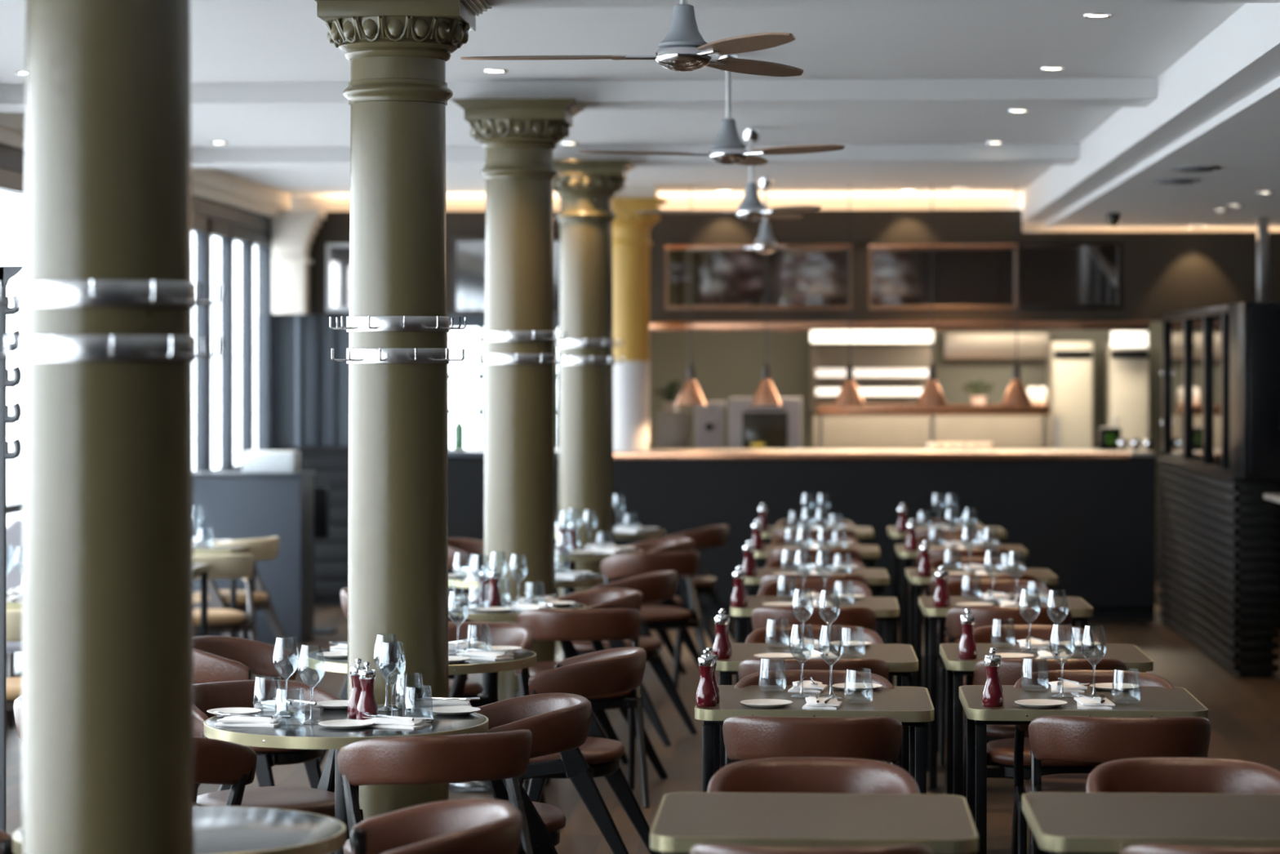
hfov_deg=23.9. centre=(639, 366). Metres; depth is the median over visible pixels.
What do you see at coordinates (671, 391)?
potted herb
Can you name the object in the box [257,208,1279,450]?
wall
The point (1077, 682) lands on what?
fork
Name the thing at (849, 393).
pendant lamp
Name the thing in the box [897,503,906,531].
pepper mill
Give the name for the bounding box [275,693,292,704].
fork
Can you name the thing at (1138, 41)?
ceiling
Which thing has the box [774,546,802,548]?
plate
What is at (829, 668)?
wine glass
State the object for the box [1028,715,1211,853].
dining chair
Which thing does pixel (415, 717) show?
table knife
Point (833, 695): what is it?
table knife
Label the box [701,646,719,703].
pepper mill
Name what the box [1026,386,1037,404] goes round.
jug
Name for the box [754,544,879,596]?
square table
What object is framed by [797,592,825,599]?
napkin
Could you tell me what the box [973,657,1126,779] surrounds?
dining chair
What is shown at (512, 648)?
plate
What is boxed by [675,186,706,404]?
pendant lamp
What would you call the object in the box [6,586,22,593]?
napkin
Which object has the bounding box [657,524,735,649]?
dining chair
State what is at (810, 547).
napkin
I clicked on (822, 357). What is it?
backsplash
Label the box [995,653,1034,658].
plate
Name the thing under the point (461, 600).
napkin
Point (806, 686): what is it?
napkin
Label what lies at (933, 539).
dining chair
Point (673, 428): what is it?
steel container
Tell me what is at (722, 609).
pepper mill
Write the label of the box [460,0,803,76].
ceiling fan
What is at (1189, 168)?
ceiling vent
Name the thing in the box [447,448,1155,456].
countertop
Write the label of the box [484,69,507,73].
recessed light
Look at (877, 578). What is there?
square table
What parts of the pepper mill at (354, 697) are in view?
knob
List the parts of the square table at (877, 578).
leg, under frame, leg, leg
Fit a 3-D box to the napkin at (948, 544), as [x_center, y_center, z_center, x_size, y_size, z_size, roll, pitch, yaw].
[1.755,0.989,16.847,0.110,0.023,0.176,0,0,-1]
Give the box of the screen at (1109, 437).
[1106,433,1114,443]
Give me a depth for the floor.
14.46 m
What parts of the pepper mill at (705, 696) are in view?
knob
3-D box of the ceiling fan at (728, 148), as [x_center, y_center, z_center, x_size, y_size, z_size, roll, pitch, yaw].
[0.395,-1.037,12.345,1.078,0.446,0.940,0,0,15]
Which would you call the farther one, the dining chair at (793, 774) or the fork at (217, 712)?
the fork at (217, 712)
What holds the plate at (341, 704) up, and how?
on the round table at (292, 734)
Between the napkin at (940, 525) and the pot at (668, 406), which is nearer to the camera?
the napkin at (940, 525)
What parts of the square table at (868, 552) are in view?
leg, under frame, leg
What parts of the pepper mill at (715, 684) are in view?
knob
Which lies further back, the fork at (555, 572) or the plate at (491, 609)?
the fork at (555, 572)
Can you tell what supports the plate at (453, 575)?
on the round table at (592, 579)
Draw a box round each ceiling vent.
[1151,177,1201,184]
[1167,165,1221,172]
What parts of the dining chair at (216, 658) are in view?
backrest, leg, seat, seat frame, leg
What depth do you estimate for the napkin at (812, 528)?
18.22 m
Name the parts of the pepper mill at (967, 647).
knob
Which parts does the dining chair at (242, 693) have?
seat, backrest, leg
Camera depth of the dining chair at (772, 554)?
15.99 m
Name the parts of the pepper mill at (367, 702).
knob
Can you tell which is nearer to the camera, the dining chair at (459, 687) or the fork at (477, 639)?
the fork at (477, 639)
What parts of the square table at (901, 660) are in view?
leg, leg, under frame, leg, leg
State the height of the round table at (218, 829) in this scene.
0.750 m
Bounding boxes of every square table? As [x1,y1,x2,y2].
[6,590,22,609]
[193,542,255,675]
[193,561,212,635]
[649,791,977,853]
[694,684,934,794]
[715,643,918,773]
[729,595,899,685]
[744,568,888,640]
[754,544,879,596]
[761,526,873,568]
[887,526,1006,644]
[895,544,1028,644]
[905,568,1057,686]
[918,595,1093,788]
[939,643,1153,796]
[959,684,1208,853]
[1022,791,1279,853]
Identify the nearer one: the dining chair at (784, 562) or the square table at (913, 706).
the square table at (913, 706)
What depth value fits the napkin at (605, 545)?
16.57 m
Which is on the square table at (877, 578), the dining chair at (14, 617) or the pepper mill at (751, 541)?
the pepper mill at (751, 541)
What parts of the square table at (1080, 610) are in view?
leg, leg, under frame, leg, leg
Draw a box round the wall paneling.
[275,446,348,605]
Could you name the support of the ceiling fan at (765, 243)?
hanging from the ceiling at (1138, 41)
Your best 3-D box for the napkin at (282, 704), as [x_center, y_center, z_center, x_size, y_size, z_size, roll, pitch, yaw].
[-1.019,0.989,8.830,0.110,0.023,0.176,0,0,-37]
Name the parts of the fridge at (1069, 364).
handle, door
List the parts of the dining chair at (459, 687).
backrest, seat, leg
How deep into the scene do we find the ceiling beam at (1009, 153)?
17.27 m
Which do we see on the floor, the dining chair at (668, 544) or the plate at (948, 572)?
the dining chair at (668, 544)
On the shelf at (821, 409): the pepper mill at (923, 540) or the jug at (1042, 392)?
the jug at (1042, 392)
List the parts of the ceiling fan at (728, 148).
blade, blade arm, rod, motor, blade, blade arm, blade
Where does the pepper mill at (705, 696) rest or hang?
on the square table at (913, 706)
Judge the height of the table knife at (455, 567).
0.008 m
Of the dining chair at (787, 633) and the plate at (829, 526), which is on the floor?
the dining chair at (787, 633)
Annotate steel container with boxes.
[655,410,690,448]
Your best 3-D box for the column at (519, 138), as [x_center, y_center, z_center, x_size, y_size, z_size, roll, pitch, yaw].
[-0.537,0.290,13.474,0.540,2.920,0.540,0,0,3]
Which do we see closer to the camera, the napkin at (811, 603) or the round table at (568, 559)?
the napkin at (811, 603)
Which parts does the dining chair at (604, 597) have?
seat, leg, backrest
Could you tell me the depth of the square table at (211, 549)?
16.56 m
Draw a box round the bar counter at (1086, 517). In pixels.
[447,448,1155,620]
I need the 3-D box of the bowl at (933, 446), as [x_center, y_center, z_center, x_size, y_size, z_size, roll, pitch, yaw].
[2.104,0.567,21.500,0.140,0.050,0.140,0,0,3]
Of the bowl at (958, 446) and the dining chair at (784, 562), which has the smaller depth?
the dining chair at (784, 562)
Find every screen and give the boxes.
[1097,426,1120,449]
[1106,433,1114,443]
[1160,304,1229,475]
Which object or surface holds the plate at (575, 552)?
on the round table at (568, 559)
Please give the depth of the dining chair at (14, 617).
11.97 m
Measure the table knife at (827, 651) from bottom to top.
0.008 m
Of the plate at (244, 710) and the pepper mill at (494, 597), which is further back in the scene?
the pepper mill at (494, 597)
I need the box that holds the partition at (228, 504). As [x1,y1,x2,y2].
[192,470,315,644]
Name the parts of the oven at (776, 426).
handle, door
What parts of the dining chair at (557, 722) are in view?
backrest, seat, seat frame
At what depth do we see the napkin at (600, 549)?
16.19 m
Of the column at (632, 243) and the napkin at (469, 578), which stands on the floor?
the column at (632, 243)
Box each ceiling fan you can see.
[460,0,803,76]
[578,53,844,165]
[634,127,821,221]
[686,177,845,253]
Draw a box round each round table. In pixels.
[12,805,346,853]
[204,704,488,853]
[305,648,536,674]
[448,573,603,588]
[448,598,586,793]
[555,528,664,539]
[555,546,642,660]
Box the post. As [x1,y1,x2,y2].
[1257,217,1268,302]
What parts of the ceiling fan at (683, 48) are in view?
blade, blade arm, rod, motor, blade arm, blade arm, blade, blade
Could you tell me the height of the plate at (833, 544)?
0.013 m
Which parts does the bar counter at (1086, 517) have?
copper rail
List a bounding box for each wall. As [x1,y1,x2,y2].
[0,143,271,233]
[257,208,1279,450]
[649,321,1202,574]
[1156,457,1279,678]
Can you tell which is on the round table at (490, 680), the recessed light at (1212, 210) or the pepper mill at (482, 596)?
the pepper mill at (482, 596)
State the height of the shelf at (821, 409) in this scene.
1.442 m
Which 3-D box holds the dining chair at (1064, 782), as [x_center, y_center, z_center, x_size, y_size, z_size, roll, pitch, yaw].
[1.412,1.361,9.377,0.510,0.792,0.580,0,0,4]
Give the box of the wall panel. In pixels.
[943,333,1049,358]
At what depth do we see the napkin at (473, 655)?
10.31 m
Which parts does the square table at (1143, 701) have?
leg, leg, under frame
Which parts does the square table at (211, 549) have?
leg, leg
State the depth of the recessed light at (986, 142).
16.99 m
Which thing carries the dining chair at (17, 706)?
on the floor
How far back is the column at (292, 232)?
21.96 m
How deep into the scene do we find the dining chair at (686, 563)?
15.77 m
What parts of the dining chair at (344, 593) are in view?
backrest, seat frame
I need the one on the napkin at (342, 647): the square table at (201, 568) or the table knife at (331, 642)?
the table knife at (331, 642)
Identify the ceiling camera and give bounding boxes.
[1106,213,1121,226]
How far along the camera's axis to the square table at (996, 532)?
18.22 m
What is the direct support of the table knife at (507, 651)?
on the napkin at (473, 655)
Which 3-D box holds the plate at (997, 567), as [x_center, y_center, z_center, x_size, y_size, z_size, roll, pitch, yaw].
[1.799,0.994,14.860,0.156,0.013,0.156,0,0,2]
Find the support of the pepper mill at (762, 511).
on the square table at (864, 534)
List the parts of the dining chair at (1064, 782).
leg, seat, backrest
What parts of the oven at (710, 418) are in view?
knob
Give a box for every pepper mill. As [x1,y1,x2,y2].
[347,657,365,717]
[356,661,377,719]
[476,565,489,605]
[486,566,501,606]
[558,519,568,550]
[566,520,577,551]
[695,648,716,706]
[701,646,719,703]
[712,609,730,659]
[715,608,731,656]
[730,566,745,607]
[734,565,747,605]
[742,541,754,576]
[748,540,756,575]
[751,520,761,551]
[754,519,764,550]
[758,503,767,531]
[760,503,768,530]
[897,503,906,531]
[899,503,907,530]
[906,520,917,551]
[908,519,918,549]
[918,541,931,576]
[920,540,932,573]
[933,566,948,607]
[937,565,950,605]
[958,608,975,655]
[959,609,977,659]
[982,647,1003,694]
[982,649,1003,706]
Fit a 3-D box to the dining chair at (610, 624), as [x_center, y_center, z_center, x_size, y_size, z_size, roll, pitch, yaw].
[-0.246,1.361,12.223,0.510,0.792,0.580,0,0,-7]
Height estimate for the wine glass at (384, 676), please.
0.220 m
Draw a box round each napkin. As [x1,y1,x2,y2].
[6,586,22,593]
[6,594,21,601]
[193,538,203,543]
[215,715,285,727]
[261,698,321,711]
[329,644,347,651]
[360,717,431,729]
[411,698,471,709]
[448,596,470,604]
[448,604,463,610]
[448,640,490,649]
[454,568,482,573]
[456,651,513,660]
[463,576,479,580]
[511,604,556,610]
[515,596,559,603]
[555,567,568,572]
[555,573,586,579]
[583,543,616,548]
[589,547,625,553]
[613,524,642,528]
[614,528,646,533]
[787,680,827,692]
[792,638,825,648]
[797,564,821,570]
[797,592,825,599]
[801,523,820,528]
[802,541,822,546]
[802,650,837,658]
[802,696,842,709]
[806,600,833,606]
[808,546,826,548]
[809,570,832,574]
[810,527,827,529]
[932,523,951,528]
[942,527,959,529]
[943,541,966,546]
[957,546,976,548]
[962,564,986,570]
[974,570,999,574]
[980,592,1010,599]
[998,600,1026,606]
[1017,638,1052,648]
[1035,650,1069,658]
[1048,680,1087,692]
[1074,696,1115,709]
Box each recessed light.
[14,71,25,75]
[209,142,228,143]
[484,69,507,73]
[560,142,578,144]
[716,191,731,192]
[901,190,915,191]
[986,142,1004,143]
[1008,109,1029,112]
[1040,66,1065,71]
[1083,13,1111,17]
[1189,226,1204,227]
[1212,209,1228,211]
[1226,204,1243,206]
[1256,191,1274,193]
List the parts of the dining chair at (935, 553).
backrest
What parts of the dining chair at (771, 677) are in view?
backrest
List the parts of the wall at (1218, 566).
cap rail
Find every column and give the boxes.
[0,0,224,853]
[314,0,492,819]
[452,97,584,701]
[553,159,635,661]
[612,197,668,450]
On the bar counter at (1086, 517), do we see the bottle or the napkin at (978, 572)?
the bottle
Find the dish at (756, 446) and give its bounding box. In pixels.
[750,443,765,448]
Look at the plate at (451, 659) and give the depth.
10.25 m
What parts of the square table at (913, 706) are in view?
leg, leg, under frame, leg, leg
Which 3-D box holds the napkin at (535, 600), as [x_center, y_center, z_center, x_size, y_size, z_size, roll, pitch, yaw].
[-0.433,0.989,12.791,0.176,0.023,0.110,0,0,-43]
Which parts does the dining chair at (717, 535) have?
leg, seat frame, backrest, seat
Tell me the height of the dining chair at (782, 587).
0.792 m
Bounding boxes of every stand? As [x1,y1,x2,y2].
[0,266,24,831]
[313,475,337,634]
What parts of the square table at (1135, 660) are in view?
leg, leg, under frame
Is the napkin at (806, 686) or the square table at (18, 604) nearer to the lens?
the napkin at (806, 686)
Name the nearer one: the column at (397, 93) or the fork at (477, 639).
the column at (397, 93)
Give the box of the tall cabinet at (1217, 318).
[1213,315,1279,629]
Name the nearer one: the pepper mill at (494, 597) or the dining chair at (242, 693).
the dining chair at (242, 693)
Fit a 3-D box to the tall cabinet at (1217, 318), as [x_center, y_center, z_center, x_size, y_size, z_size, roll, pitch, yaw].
[4.488,0.685,20.382,1.200,2.130,0.600,0,0,3]
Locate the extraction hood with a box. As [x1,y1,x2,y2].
[808,329,933,342]
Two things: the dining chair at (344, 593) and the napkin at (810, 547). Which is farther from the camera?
the napkin at (810, 547)
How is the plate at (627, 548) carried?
on the round table at (568, 559)
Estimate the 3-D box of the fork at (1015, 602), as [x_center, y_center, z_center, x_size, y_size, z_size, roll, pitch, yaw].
[1.533,0.975,12.574,0.020,0.010,0.193,0,0,-16]
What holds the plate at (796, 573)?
on the square table at (877, 578)
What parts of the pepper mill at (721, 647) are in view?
knob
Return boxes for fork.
[214,711,272,718]
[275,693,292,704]
[362,711,413,720]
[402,695,466,700]
[448,595,473,597]
[453,638,479,644]
[453,648,506,653]
[510,601,548,605]
[524,594,551,598]
[555,572,580,574]
[587,546,621,549]
[802,635,826,641]
[804,647,824,655]
[809,677,817,684]
[812,692,819,702]
[986,590,1012,594]
[997,597,1018,603]
[1029,635,1049,641]
[1036,647,1056,654]
[1057,677,1089,684]
[1071,692,1105,702]
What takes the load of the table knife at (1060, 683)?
on the napkin at (1067, 686)
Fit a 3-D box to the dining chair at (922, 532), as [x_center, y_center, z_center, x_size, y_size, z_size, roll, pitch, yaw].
[1.843,1.361,18.073,0.510,0.792,0.580,0,0,3]
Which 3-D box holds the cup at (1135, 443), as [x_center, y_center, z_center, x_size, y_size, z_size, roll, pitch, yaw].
[3.492,0.552,21.299,0.080,0.080,0.080,0,0,3]
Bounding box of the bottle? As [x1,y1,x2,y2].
[453,410,464,448]
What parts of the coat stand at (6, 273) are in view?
post, plate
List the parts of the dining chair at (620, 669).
leg, leg, seat, seat frame, backrest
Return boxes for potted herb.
[653,379,684,410]
[961,378,994,404]
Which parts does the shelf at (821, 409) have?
post, post, post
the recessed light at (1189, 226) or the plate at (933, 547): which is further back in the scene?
the recessed light at (1189, 226)
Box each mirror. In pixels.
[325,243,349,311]
[452,237,559,314]
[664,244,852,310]
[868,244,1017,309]
[1020,243,1121,309]
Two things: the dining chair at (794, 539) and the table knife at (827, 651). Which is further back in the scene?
the dining chair at (794, 539)
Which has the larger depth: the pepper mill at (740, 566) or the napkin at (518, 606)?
the pepper mill at (740, 566)
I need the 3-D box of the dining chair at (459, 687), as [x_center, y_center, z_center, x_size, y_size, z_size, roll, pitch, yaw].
[-0.908,1.361,12.151,0.510,0.792,0.580,0,0,31]
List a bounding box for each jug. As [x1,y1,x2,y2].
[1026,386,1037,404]
[1037,386,1048,404]
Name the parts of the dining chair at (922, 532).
backrest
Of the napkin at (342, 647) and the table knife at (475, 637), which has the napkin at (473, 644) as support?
the table knife at (475, 637)
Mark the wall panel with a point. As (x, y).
(956, 345)
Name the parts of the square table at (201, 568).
under frame, leg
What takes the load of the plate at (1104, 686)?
on the square table at (1143, 701)
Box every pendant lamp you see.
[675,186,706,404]
[750,253,782,404]
[833,185,865,404]
[915,185,947,404]
[1000,184,1032,404]
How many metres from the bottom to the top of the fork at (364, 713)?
0.010 m
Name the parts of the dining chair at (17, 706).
backrest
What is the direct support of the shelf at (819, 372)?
attached to the wall at (727, 364)
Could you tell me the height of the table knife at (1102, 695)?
0.008 m
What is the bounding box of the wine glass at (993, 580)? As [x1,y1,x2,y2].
[985,580,996,602]
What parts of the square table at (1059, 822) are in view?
leg, under frame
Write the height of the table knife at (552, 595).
0.008 m
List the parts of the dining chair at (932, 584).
seat, backrest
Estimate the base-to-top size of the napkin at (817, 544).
0.023 m
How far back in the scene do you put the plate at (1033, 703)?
8.91 m
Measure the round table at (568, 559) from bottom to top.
0.750 m
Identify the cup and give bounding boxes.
[1116,438,1128,449]
[1129,438,1141,450]
[1142,438,1154,450]
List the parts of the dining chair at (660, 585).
leg, seat, seat frame, backrest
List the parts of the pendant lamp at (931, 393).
lamp shade, cord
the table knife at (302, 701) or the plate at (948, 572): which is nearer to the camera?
the table knife at (302, 701)
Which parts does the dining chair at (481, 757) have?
seat, backrest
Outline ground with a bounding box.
[6,511,22,671]
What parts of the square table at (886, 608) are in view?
leg, leg, under frame, leg, leg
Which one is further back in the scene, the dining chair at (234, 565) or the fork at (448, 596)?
the dining chair at (234, 565)
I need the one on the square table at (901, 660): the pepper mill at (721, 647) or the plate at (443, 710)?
the pepper mill at (721, 647)
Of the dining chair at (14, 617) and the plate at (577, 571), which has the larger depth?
the plate at (577, 571)
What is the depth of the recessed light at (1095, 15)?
10.84 m
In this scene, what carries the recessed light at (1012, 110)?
in the ceiling at (1138, 41)
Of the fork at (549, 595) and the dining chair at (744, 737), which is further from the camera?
the fork at (549, 595)
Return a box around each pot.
[662,401,678,410]
[970,395,986,404]
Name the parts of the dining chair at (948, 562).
seat, backrest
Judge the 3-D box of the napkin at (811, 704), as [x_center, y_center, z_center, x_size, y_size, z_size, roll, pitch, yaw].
[0.536,0.989,8.889,0.110,0.023,0.176,0,0,6]
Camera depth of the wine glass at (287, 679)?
8.70 m
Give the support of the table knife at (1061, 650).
on the napkin at (1042, 654)
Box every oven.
[694,401,725,448]
[728,397,801,448]
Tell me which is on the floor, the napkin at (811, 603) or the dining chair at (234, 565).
the dining chair at (234, 565)
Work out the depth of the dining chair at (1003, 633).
11.21 m
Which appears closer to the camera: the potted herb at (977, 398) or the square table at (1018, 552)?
the square table at (1018, 552)
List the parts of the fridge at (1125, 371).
door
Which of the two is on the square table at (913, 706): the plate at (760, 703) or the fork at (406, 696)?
the plate at (760, 703)
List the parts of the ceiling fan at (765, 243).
blade, blade arm, blade, rod, motor, blade arm, blade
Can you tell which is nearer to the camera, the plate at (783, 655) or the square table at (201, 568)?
the plate at (783, 655)
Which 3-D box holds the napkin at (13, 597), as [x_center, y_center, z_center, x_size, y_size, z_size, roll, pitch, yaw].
[-2.713,0.989,12.910,0.110,0.023,0.176,0,0,-3]
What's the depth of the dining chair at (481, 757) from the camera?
7.92 m
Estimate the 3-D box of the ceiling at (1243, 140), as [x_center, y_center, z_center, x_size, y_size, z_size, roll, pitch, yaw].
[4.855,-1.190,8.883,5.340,0.380,26.300,0,0,3]
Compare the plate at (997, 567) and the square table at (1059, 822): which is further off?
the plate at (997, 567)
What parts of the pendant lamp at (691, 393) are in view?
lamp shade, cord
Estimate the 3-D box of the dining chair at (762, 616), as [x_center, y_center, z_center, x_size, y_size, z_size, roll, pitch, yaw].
[0.708,1.361,12.333,0.510,0.792,0.580,0,0,3]
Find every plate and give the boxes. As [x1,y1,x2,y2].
[205,539,231,543]
[207,706,261,715]
[316,651,347,657]
[316,699,348,708]
[318,719,373,728]
[426,706,480,715]
[448,573,471,577]
[448,655,470,662]
[466,596,503,601]
[475,606,513,612]
[477,645,521,651]
[538,600,575,606]
[560,570,591,573]
[567,550,596,554]
[606,546,635,550]
[637,527,658,530]
[740,698,792,707]
[753,653,799,658]
[762,602,799,606]
[771,572,804,574]
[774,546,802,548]
[825,542,853,546]
[826,524,849,528]
[826,565,857,569]
[828,594,864,599]
[828,640,871,647]
[832,682,882,690]
[930,546,951,548]
[948,572,970,574]
[953,524,977,528]
[955,602,992,606]
[968,542,995,546]
[990,565,1021,569]
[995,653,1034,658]
[1013,594,1048,599]
[1013,698,1067,707]
[1057,640,1100,647]
[1089,682,1140,690]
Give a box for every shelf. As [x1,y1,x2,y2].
[813,368,928,377]
[813,387,923,395]
[816,404,1049,448]
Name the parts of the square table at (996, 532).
leg, leg, under frame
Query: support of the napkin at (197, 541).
on the square table at (211, 549)
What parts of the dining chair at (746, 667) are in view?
backrest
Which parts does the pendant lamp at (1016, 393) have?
lamp shade, cord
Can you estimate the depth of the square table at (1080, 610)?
12.51 m
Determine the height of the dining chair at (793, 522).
0.792 m
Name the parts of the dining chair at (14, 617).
seat frame, seat, backrest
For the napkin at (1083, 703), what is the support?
on the square table at (1143, 701)
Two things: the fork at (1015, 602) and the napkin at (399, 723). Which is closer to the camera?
the napkin at (399, 723)
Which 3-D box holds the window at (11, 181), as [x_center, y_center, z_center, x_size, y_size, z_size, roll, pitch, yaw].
[-3.370,0.390,11.100,0.080,2.720,22.170,0,0,3]
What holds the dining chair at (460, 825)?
on the floor
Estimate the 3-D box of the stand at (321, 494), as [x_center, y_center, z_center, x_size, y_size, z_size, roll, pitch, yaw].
[-2.120,1.220,19.835,0.240,1.060,0.230,0,0,3]
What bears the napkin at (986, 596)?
on the square table at (1080, 610)
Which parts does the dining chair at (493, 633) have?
backrest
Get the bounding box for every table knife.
[216,715,290,718]
[272,697,316,705]
[328,641,347,644]
[362,716,434,720]
[409,697,479,701]
[448,637,479,643]
[455,567,483,570]
[466,648,513,653]
[515,594,555,598]
[524,601,553,606]
[793,676,806,685]
[824,693,835,703]
[825,648,829,656]
[1054,648,1064,655]
[1057,676,1062,685]
[1100,693,1105,702]
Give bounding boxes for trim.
[0,0,1279,11]
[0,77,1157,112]
[0,112,290,217]
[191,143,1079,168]
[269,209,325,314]
[290,192,1279,246]
[297,314,349,446]
[614,185,657,197]
[649,321,1150,329]
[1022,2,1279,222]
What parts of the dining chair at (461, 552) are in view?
backrest, seat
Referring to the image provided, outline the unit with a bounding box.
[813,414,1049,448]
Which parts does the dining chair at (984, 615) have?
seat, backrest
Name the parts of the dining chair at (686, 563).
backrest, seat, seat frame, leg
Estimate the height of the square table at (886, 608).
0.750 m
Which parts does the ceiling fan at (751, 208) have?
blade, blade arm, motor, rod, blade arm, blade, blade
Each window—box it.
[0,167,273,722]
[447,328,559,448]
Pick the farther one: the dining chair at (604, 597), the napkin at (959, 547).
the napkin at (959, 547)
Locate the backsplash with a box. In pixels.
[810,345,933,413]
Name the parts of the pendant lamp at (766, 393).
lamp shade, cord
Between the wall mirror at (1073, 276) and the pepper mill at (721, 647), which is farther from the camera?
the wall mirror at (1073, 276)
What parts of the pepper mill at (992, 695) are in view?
knob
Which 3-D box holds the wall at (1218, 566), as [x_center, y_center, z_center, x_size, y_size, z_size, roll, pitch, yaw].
[3.565,1.188,18.810,0.270,1.125,3.790,0,0,3]
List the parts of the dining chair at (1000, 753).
seat frame, seat, backrest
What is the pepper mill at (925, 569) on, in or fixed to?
on the square table at (1045, 576)
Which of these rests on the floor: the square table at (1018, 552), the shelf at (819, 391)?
the square table at (1018, 552)
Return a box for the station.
[1263,493,1279,502]
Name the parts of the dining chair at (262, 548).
leg, seat, backrest, seat frame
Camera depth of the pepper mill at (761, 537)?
16.46 m
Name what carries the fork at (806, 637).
on the napkin at (807, 643)
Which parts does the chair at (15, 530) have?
leg, leg, seat, backrest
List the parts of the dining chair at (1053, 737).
leg, backrest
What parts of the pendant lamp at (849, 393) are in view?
lamp shade, cord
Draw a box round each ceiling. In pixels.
[0,3,1245,196]
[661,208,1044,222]
[1044,75,1279,228]
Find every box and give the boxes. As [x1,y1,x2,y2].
[241,450,300,472]
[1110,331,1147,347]
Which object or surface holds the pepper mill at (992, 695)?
on the square table at (1143, 701)
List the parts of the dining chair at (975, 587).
leg, backrest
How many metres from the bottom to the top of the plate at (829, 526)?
0.013 m
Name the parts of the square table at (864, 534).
leg, under frame, leg, leg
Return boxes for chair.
[0,829,13,853]
[6,519,22,727]
[6,609,22,711]
[13,694,198,805]
[193,536,301,679]
[193,553,262,679]
[193,635,334,853]
[194,679,364,821]
[194,736,257,806]
[318,586,468,765]
[337,728,533,853]
[350,798,522,853]
[448,537,484,598]
[448,613,489,706]
[448,622,546,803]
[475,693,591,853]
[515,587,667,784]
[515,608,649,808]
[518,646,662,853]
[571,570,697,746]
[600,551,706,689]
[626,537,700,674]
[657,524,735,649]
[689,843,933,853]
[707,756,919,794]
[722,715,902,767]
[734,669,893,763]
[737,657,888,761]
[745,624,884,644]
[751,606,875,631]
[757,578,871,596]
[760,573,867,587]
[764,556,865,568]
[766,548,862,563]
[770,534,859,544]
[771,528,857,541]
[774,518,854,526]
[903,518,982,544]
[905,528,991,644]
[912,534,1000,595]
[915,548,1010,687]
[922,556,1026,687]
[928,573,1038,702]
[937,578,1052,766]
[945,606,1071,786]
[963,624,1102,799]
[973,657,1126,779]
[1010,669,1174,853]
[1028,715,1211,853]
[1086,756,1279,794]
[1120,843,1279,853]
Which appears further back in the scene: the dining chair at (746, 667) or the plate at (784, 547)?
the plate at (784, 547)
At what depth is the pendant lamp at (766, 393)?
21.06 m
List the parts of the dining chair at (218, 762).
backrest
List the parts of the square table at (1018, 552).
leg, leg, under frame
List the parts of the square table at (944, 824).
under frame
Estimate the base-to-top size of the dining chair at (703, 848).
0.792 m
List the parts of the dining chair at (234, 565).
seat, seat frame, backrest, leg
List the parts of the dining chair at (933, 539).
backrest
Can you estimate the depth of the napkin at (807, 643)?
10.71 m
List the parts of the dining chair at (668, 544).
leg, backrest, seat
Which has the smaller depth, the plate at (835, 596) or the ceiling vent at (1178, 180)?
the plate at (835, 596)
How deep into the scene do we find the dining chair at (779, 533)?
17.86 m
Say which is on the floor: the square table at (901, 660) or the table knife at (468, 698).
the square table at (901, 660)
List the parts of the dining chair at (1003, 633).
seat frame, seat, backrest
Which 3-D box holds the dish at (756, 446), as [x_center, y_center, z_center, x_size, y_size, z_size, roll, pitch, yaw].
[0.843,0.572,21.599,0.110,0.040,0.110,0,0,3]
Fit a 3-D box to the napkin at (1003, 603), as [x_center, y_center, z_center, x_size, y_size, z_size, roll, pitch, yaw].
[1.549,0.989,12.567,0.110,0.023,0.176,0,0,5]
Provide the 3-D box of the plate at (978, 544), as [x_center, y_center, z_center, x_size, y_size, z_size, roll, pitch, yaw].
[1.910,0.994,16.855,0.156,0.013,0.156,0,0,30]
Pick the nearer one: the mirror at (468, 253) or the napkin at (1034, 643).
the napkin at (1034, 643)
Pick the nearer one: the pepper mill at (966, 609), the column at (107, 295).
the column at (107, 295)
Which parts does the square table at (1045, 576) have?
leg, leg, under frame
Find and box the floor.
[6,574,1279,853]
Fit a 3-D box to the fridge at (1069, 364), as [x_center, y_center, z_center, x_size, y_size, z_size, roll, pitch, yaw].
[3.543,0.775,24.921,0.328,1.950,0.738,0,0,3]
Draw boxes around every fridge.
[1046,341,1093,448]
[1102,342,1149,449]
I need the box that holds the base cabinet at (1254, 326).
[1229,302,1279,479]
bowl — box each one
[925,442,942,449]
[942,442,955,449]
[954,442,966,449]
[965,442,977,449]
[977,442,993,449]
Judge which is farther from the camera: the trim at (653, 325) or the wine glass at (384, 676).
the trim at (653, 325)
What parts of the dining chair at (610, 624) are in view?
backrest, seat, seat frame, leg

